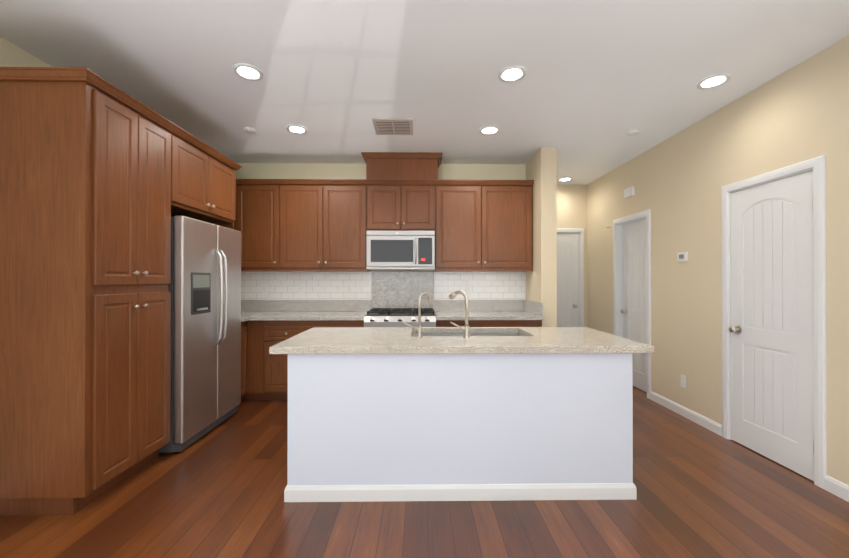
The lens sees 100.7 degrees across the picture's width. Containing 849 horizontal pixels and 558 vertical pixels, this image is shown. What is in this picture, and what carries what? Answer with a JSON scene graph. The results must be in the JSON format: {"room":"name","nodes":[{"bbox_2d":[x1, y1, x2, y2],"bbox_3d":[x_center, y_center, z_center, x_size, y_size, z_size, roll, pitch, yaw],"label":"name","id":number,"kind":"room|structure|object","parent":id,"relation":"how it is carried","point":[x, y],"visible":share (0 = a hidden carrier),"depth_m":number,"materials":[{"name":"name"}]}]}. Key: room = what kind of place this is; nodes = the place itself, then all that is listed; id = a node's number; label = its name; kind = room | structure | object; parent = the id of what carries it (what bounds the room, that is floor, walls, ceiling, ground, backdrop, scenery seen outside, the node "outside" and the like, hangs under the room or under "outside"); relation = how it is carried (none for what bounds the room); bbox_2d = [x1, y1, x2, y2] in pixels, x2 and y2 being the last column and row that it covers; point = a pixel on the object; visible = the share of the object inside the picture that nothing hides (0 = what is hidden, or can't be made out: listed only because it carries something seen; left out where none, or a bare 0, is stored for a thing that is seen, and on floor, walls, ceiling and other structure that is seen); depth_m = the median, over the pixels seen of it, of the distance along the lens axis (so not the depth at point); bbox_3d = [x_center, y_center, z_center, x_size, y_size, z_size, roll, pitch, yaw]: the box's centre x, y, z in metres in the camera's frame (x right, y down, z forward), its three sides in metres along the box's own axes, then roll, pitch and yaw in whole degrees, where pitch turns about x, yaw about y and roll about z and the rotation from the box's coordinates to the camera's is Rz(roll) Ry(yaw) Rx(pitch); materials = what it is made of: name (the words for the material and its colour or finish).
{"room":"kitchen","nodes":[
{"label":"kitchen","id":0,"kind":"room"},
{"bbox_2d":[0,36,52,66],"bbox_3d":[-2.549,-0.068,0.828,0.120,2.740,7.230,0,0,-1],"label":"wall","id":1,"kind":"structure","parent":0,"point":[12,55],"depth_m":2.15,"materials":[{"name":"beige paint"}]},
{"bbox_2d":[176,127,239,226],"bbox_3d":[-2.190,-0.843,3.037,0.648,0.584,0.905,0,0,-1],"label":"upper cabinet","id":2,"kind":"object","parent":1,"relation":"attached to","point":[205,178],"depth_m":3.00,"materials":[{"name":"brown wood"}]},
{"bbox_2d":[235,163,525,310],"bbox_3d":[-0.638,-0.057,4.406,3.790,2.740,0.120,0,0,-1],"label":"wall","id":3,"kind":"structure","parent":0,"point":[358,171],"depth_m":4.35,"materials":[{"name":"beige paint"}]},
{"bbox_2d":[234,179,237,230],"bbox_3d":[-2.337,-0.613,4.162,0.383,1.040,0.309,0,0,-1],"label":"upper cabinet","id":4,"kind":"object","parent":3,"relation":"attached to","point":[235,222],"depth_m":4.03,"materials":[{"name":"brown wood"}]},
{"bbox_2d":[238,179,277,271],"bbox_3d":[-1.904,-0.613,4.167,0.482,1.040,0.309,0,0,-1],"label":"upper cabinet","id":5,"kind":"object","parent":3,"relation":"attached to","point":[257,199],"depth_m":4.02,"materials":[{"name":"brown wood"}]},
{"bbox_2d":[278,180,370,271],"bbox_3d":[-1.163,-0.613,4.176,1.001,1.040,0.309,0,0,-1],"label":"upper cabinet","id":6,"kind":"object","parent":3,"relation":"attached to","point":[303,225],"depth_m":4.02,"materials":[{"name":"brown wood"}]},
{"bbox_2d":[241,272,525,309],"bbox_3d":[-0.637,0.144,4.336,3.786,0.470,0.016,0,0,-1],"label":"tile backsplash","id":7,"kind":"structure","parent":3,"relation":"attached to","point":[392,289],"depth_m":4.33,"materials":[{"name":"tile"}]},
{"bbox_2d":[366,180,437,231],"bbox_3d":[-0.272,-0.841,4.188,0.780,0.583,0.309,0,0,-1],"label":"upper cabinet","id":8,"kind":"object","parent":3,"relation":"attached to","point":[391,205],"depth_m":4.04,"materials":[{"name":"brown wood"}]},
{"bbox_2d":[366,231,434,270],"bbox_3d":[-0.272,-0.326,4.128,0.772,0.440,0.423,0,0,-1],"label":"over-the-range microwave","id":9,"kind":"object","parent":8,"relation":"attached to","point":[400,250],"visible":1,"depth_m":3.96,"materials":[{"name":"silver metal"}]},
{"bbox_2d":[366,152,437,179],"bbox_3d":[-0.258,-1.279,4.177,0.815,0.292,0.334,0,0,-1],"label":"upper cabinet","id":10,"kind":"object","parent":3,"relation":"attached to","point":[379,165],"depth_m":4.01,"materials":[{"name":"brown wood"}]},
{"bbox_2d":[434,180,481,271],"bbox_3d":[0.385,-0.613,4.195,0.535,1.040,0.309,0,0,-1],"label":"upper cabinet","id":11,"kind":"object","parent":3,"relation":"attached to","point":[458,238],"depth_m":4.04,"materials":[{"name":"brown wood"}]},
{"bbox_2d":[482,180,533,271],"bbox_3d":[0.952,-0.613,4.202,0.599,1.040,0.309,0,0,-1],"label":"upper cabinet","id":12,"kind":"object","parent":3,"relation":"attached to","point":[507,205],"depth_m":4.05,"materials":[{"name":"brown wood"}]},
{"bbox_2d":[0,386,848,557],"bbox_3d":[0.055,1.334,1.315,5.700,0.060,8.510,0,0,-1],"label":"floor","id":13,"kind":"structure","parent":0,"point":[217,491],"depth_m":1.93,"materials":[{"name":"brown wood"}]},
{"bbox_2d":[0,67,175,515],"bbox_3d":[-2.181,0.084,2.259,0.648,2.444,0.645,0,0,-1],"label":"tall cabinet","id":14,"kind":"object","parent":13,"relation":"on","point":[103,181],"depth_m":1.94,"materials":[{"name":"brown wood"}]},
{"bbox_2d":[159,216,240,453],"bbox_3d":[-2.062,0.419,3.030,0.668,1.780,0.855,0,0,-1],"label":"refrigerator","id":15,"kind":"object","parent":13,"relation":"on","point":[205,291],"visible":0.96,"depth_m":2.84,"materials":[{"name":"grey metal"}]},
{"bbox_2d":[241,321,248,400],"bbox_3d":[-2.197,0.875,3.600,0.648,0.872,0.228,0,0,-1],"label":"base cabinet","id":16,"kind":"object","parent":13,"relation":"on","point":[244,325],"depth_m":3.68,"materials":[{"name":"brown wood"}]},
{"bbox_2d":[241,300,542,321],"bbox_3d":[-0.632,0.348,3.925,3.786,0.180,0.836,0,0,-1],"label":"countertop","id":17,"kind":"structure","parent":16,"relation":"on","point":[266,310],"depth_m":4.30,"materials":[{"name":"stone"}]},
{"bbox_2d":[249,321,264,399],"bbox_3d":[-1.803,0.876,4.023,0.192,0.872,0.608,0,0,-1],"label":"base cabinet","id":18,"kind":"object","parent":13,"relation":"on","point":[264,374],"depth_m":3.73,"materials":[{"name":"brown wood"}]},
{"bbox_2d":[265,320,308,399],"bbox_3d":[-1.463,0.876,4.027,0.488,0.872,0.608,0,0,-1],"label":"base cabinet","id":19,"kind":"object","parent":13,"relation":"on","point":[276,365],"depth_m":3.73,"materials":[{"name":"brown wood"}]},
{"bbox_2d":[309,320,363,328],"bbox_3d":[-0.932,0.876,4.034,0.574,0.872,0.608,0,0,-1],"label":"base cabinet","id":20,"kind":"object","parent":13,"relation":"on","point":[312,323],"depth_m":3.75,"materials":[{"name":"brown wood"}]},
{"bbox_2d":[364,308,435,326],"bbox_3d":[-0.262,0.831,3.984,0.756,0.962,0.684,0,0,-1],"label":"range","id":21,"kind":"object","parent":13,"relation":"on","point":[385,317],"visible":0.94,"depth_m":3.71,"materials":[{"name":"silver metal"}]},
{"bbox_2d":[284,333,636,501],"bbox_3d":[0.212,0.871,2.477,2.077,0.872,0.813,0,0,-1],"label":"kitchen island","id":22,"kind":"object","parent":13,"relation":"on","point":[439,427],"visible":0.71,"depth_m":2.08,"materials":[{"name":"white paint"}]},
{"bbox_2d":[269,327,653,353],"bbox_3d":[0.218,0.414,2.461,2.238,0.042,0.845,0,0,-1],"label":"island countertop","id":23,"kind":"structure","parent":22,"relation":"on","point":[376,340],"depth_m":2.17,"materials":[{"name":"stone"}]},
{"bbox_2d":[403,292,431,337],"bbox_3d":[-0.047,0.242,2.360,0.192,0.302,0.077,0,0,-1],"label":"filter faucet","id":24,"kind":"object","parent":23,"relation":"on","point":[419,316],"visible":1,"depth_m":2.34,"materials":[{"name":"silver metal"}]},
{"bbox_2d":[449,290,469,337],"bbox_3d":[0.237,0.234,2.391,0.140,0.317,0.129,0,0,-1],"label":"faucet","id":25,"kind":"object","parent":23,"relation":"on","point":[465,327],"visible":1,"depth_m":2.34,"materials":[{"name":"silver metal"}]},
{"bbox_2d":[412,333,522,335],"bbox_3d":[0.332,0.543,2.624,0.879,0.209,0.429,0,0,-1],"label":"island sink","id":26,"kind":"object","parent":23,"relation":"in","point":[472,334],"visible":0.04,"depth_m":2.83,"materials":[{"name":"silver metal"}]},
{"bbox_2d":[436,320,541,326],"bbox_3d":[0.689,0.876,4.054,1.140,0.872,0.608,0,0,-1],"label":"base cabinet","id":27,"kind":"object","parent":13,"relation":"on","point":[439,323],"depth_m":3.77,"materials":[{"name":"brown wood"}]},
{"bbox_2d":[0,0,848,184],"bbox_3d":[0.055,-1.466,1.324,5.700,0.060,8.510,0,0,-1],"label":"ceiling","id":28,"kind":"structure","parent":0,"point":[593,87],"depth_m":2.34,"materials":[{"name":"paint"}]},
{"bbox_2d":[233,64,263,80],"bbox_3d":[-1.219,-1.428,2.433,0.190,0.010,0.190,0,0,-1],"label":"recessed light","id":29,"kind":"object","parent":28,"relation":"in","point":[248,72],"visible":1,"depth_m":2.43,"materials":[{"name":"white paint"}]},
{"bbox_2d":[244,127,256,133],"bbox_3d":[-1.667,-1.415,3.368,0.116,0.028,0.116,0,0,-1],"label":"smoke detector","id":30,"kind":"object","parent":28,"relation":"attached to","point":[249,130],"visible":1,"depth_m":3.34,"materials":[{"name":"white plastic"}]},
{"bbox_2d":[286,125,307,133],"bbox_3d":[-1.215,-1.425,3.353,0.190,0.010,0.190,0,0,-1],"label":"recessed light","id":31,"kind":"object","parent":28,"relation":"in","point":[297,129],"visible":0.94,"depth_m":3.35,"materials":[{"name":"white paint"}]},
{"bbox_2d":[372,118,412,134],"bbox_3d":[-0.289,-1.420,3.295,0.360,0.018,0.340,0,0,-1],"label":"ceiling vent","id":32,"kind":"object","parent":28,"relation":"in","point":[393,126],"visible":0.98,"depth_m":3.26,"materials":[{"name":"silver metal"}]},
{"bbox_2d":[480,126,499,134],"bbox_3d":[0.625,-1.425,3.376,0.190,0.010,0.190,0,0,-1],"label":"recessed light","id":33,"kind":"object","parent":28,"relation":"in","point":[489,130],"visible":1,"depth_m":3.37,"materials":[{"name":"white paint"}]},
{"bbox_2d":[498,66,525,82],"bbox_3d":[0.611,-1.427,2.456,0.190,0.010,0.190,0,0,-1],"label":"recessed light","id":34,"kind":"object","parent":28,"relation":"in","point":[509,74],"visible":1,"depth_m":2.45,"materials":[{"name":"white paint"}]},
{"bbox_2d":[558,177,572,180],"bbox_3d":[2.010,-1.420,5.013,0.190,0.010,0.190,0,0,-1],"label":"recessed light","id":35,"kind":"object","parent":28,"relation":"in","point":[566,179],"visible":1,"depth_m":5.01,"materials":[{"name":"white paint"}]},
{"bbox_2d":[627,129,640,135],"bbox_3d":[2.029,-1.415,3.414,0.116,0.028,0.116,0,0,-1],"label":"smoke detector","id":36,"kind":"object","parent":28,"relation":"attached to","point":[634,132],"visible":1,"depth_m":3.39,"materials":[{"name":"white plastic"}]},
{"bbox_2d":[697,73,730,88],"bbox_3d":[2.090,-1.427,2.544,0.190,0.010,0.190,0,0,-1],"label":"recessed light","id":37,"kind":"object","parent":28,"relation":"in","point":[712,81],"visible":1,"depth_m":2.54,"materials":[{"name":"white paint"}]},
{"bbox_2d":[526,147,556,326],"bbox_3d":[1.340,-0.056,4.551,0.170,2.740,1.480,0,0,-1],"label":"wall","id":38,"kind":"structure","parent":0,"point":[541,277],"depth_m":3.81,"materials":[{"name":"beige paint"}]},
{"bbox_2d":[557,185,586,326],"bbox_3d":[1.935,-0.054,5.358,1.040,2.740,0.120,0,0,-1],"label":"wall","id":39,"kind":"structure","parent":0,"point":[571,206],"depth_m":5.30,"materials":[{"name":"beige paint"}]},
{"bbox_2d":[557,233,578,326],"bbox_3d":[2.031,0.309,5.287,0.604,1.998,0.102,0,0,-1],"label":"hall door","id":40,"kind":"structure","parent":39,"relation":"in","point":[567,279],"depth_m":5.31,"materials":[{"name":"white paint"}]},
{"bbox_2d":[557,228,583,326],"bbox_3d":[2.030,0.277,5.351,0.748,2.079,0.136,0,0,-1],"label":"door frame","id":41,"kind":"structure","parent":39,"relation":"attached to","point":[580,231],"depth_m":5.29,"materials":[{"name":"white paint"}]},
{"bbox_2d":[587,35,848,485],"bbox_3d":[2.565,-0.066,1.351,0.120,2.740,8.150,0,0,-1],"label":"wall","id":42,"kind":"structure","parent":0,"point":[799,112],"depth_m":3.03,"materials":[{"name":"beige paint"}]},
{"bbox_2d":[624,186,634,198],"bbox_3d":[2.446,-1.032,4.203,0.046,0.110,0.150,0,0,-1],"label":"alarm box","id":43,"kind":"object","parent":42,"relation":"attached to","point":[629,192],"visible":1,"depth_m":4.16,"materials":[{"name":"white plastic"}]},
{"bbox_2d":[613,209,650,398],"bbox_3d":[2.522,0.273,4.210,0.136,2.079,0.738,0,0,-1],"label":"door frame","id":44,"kind":"structure","parent":42,"relation":"attached to","point":[619,223],"depth_m":4.50,"materials":[{"name":"white paint"}]},
{"bbox_2d":[621,220,646,391],"bbox_3d":[2.534,0.306,4.210,0.102,1.998,0.594,0,0,-1],"label":"closet door","id":45,"kind":"structure","parent":42,"relation":"in","point":[633,310],"depth_m":4.25,"materials":[{"name":"white paint"}]},
{"bbox_2d":[677,252,687,261],"bbox_3d":[2.466,-0.210,3.360,0.026,0.090,0.110,0,0,-1],"label":"thermostat","id":46,"kind":"object","parent":42,"relation":"attached to","point":[682,256],"visible":0.96,"depth_m":3.34,"materials":[{"name":"white plastic"}]},
{"bbox_2d":[681,374,685,387],"bbox_3d":[2.475,0.978,3.362,0.007,0.115,0.070,0,0,-1],"label":"electrical outlet","id":47,"kind":"object","parent":42,"relation":"attached to","point":[683,380],"visible":1,"depth_m":3.36,"materials":[{"name":"white plastic"}]},
{"bbox_2d":[650,391,848,501],"bbox_3d":[2.480,1.259,1.346,0.050,0.090,7.910,0,0,-1],"label":"baseboard","id":48,"kind":"structure","parent":42,"relation":"attached to","point":[836,487],"depth_m":3.07,"materials":[{"name":"white paint"}]},
{"bbox_2d":[729,170,813,480],"bbox_3d":[2.479,0.300,2.549,0.102,1.998,0.621,0,0,-1],"label":"closet door","id":49,"kind":"structure","parent":42,"relation":"in","point":[771,328],"depth_m":2.51,"materials":[{"name":"white paint"}]},
{"bbox_2d":[721,155,826,488],"bbox_3d":[2.542,0.268,2.558,0.136,2.079,0.749,0,0,-1],"label":"door frame","id":50,"kind":"structure","parent":42,"relation":"attached to","point":[817,165],"depth_m":2.23,"materials":[{"name":"white paint"}]}
]}

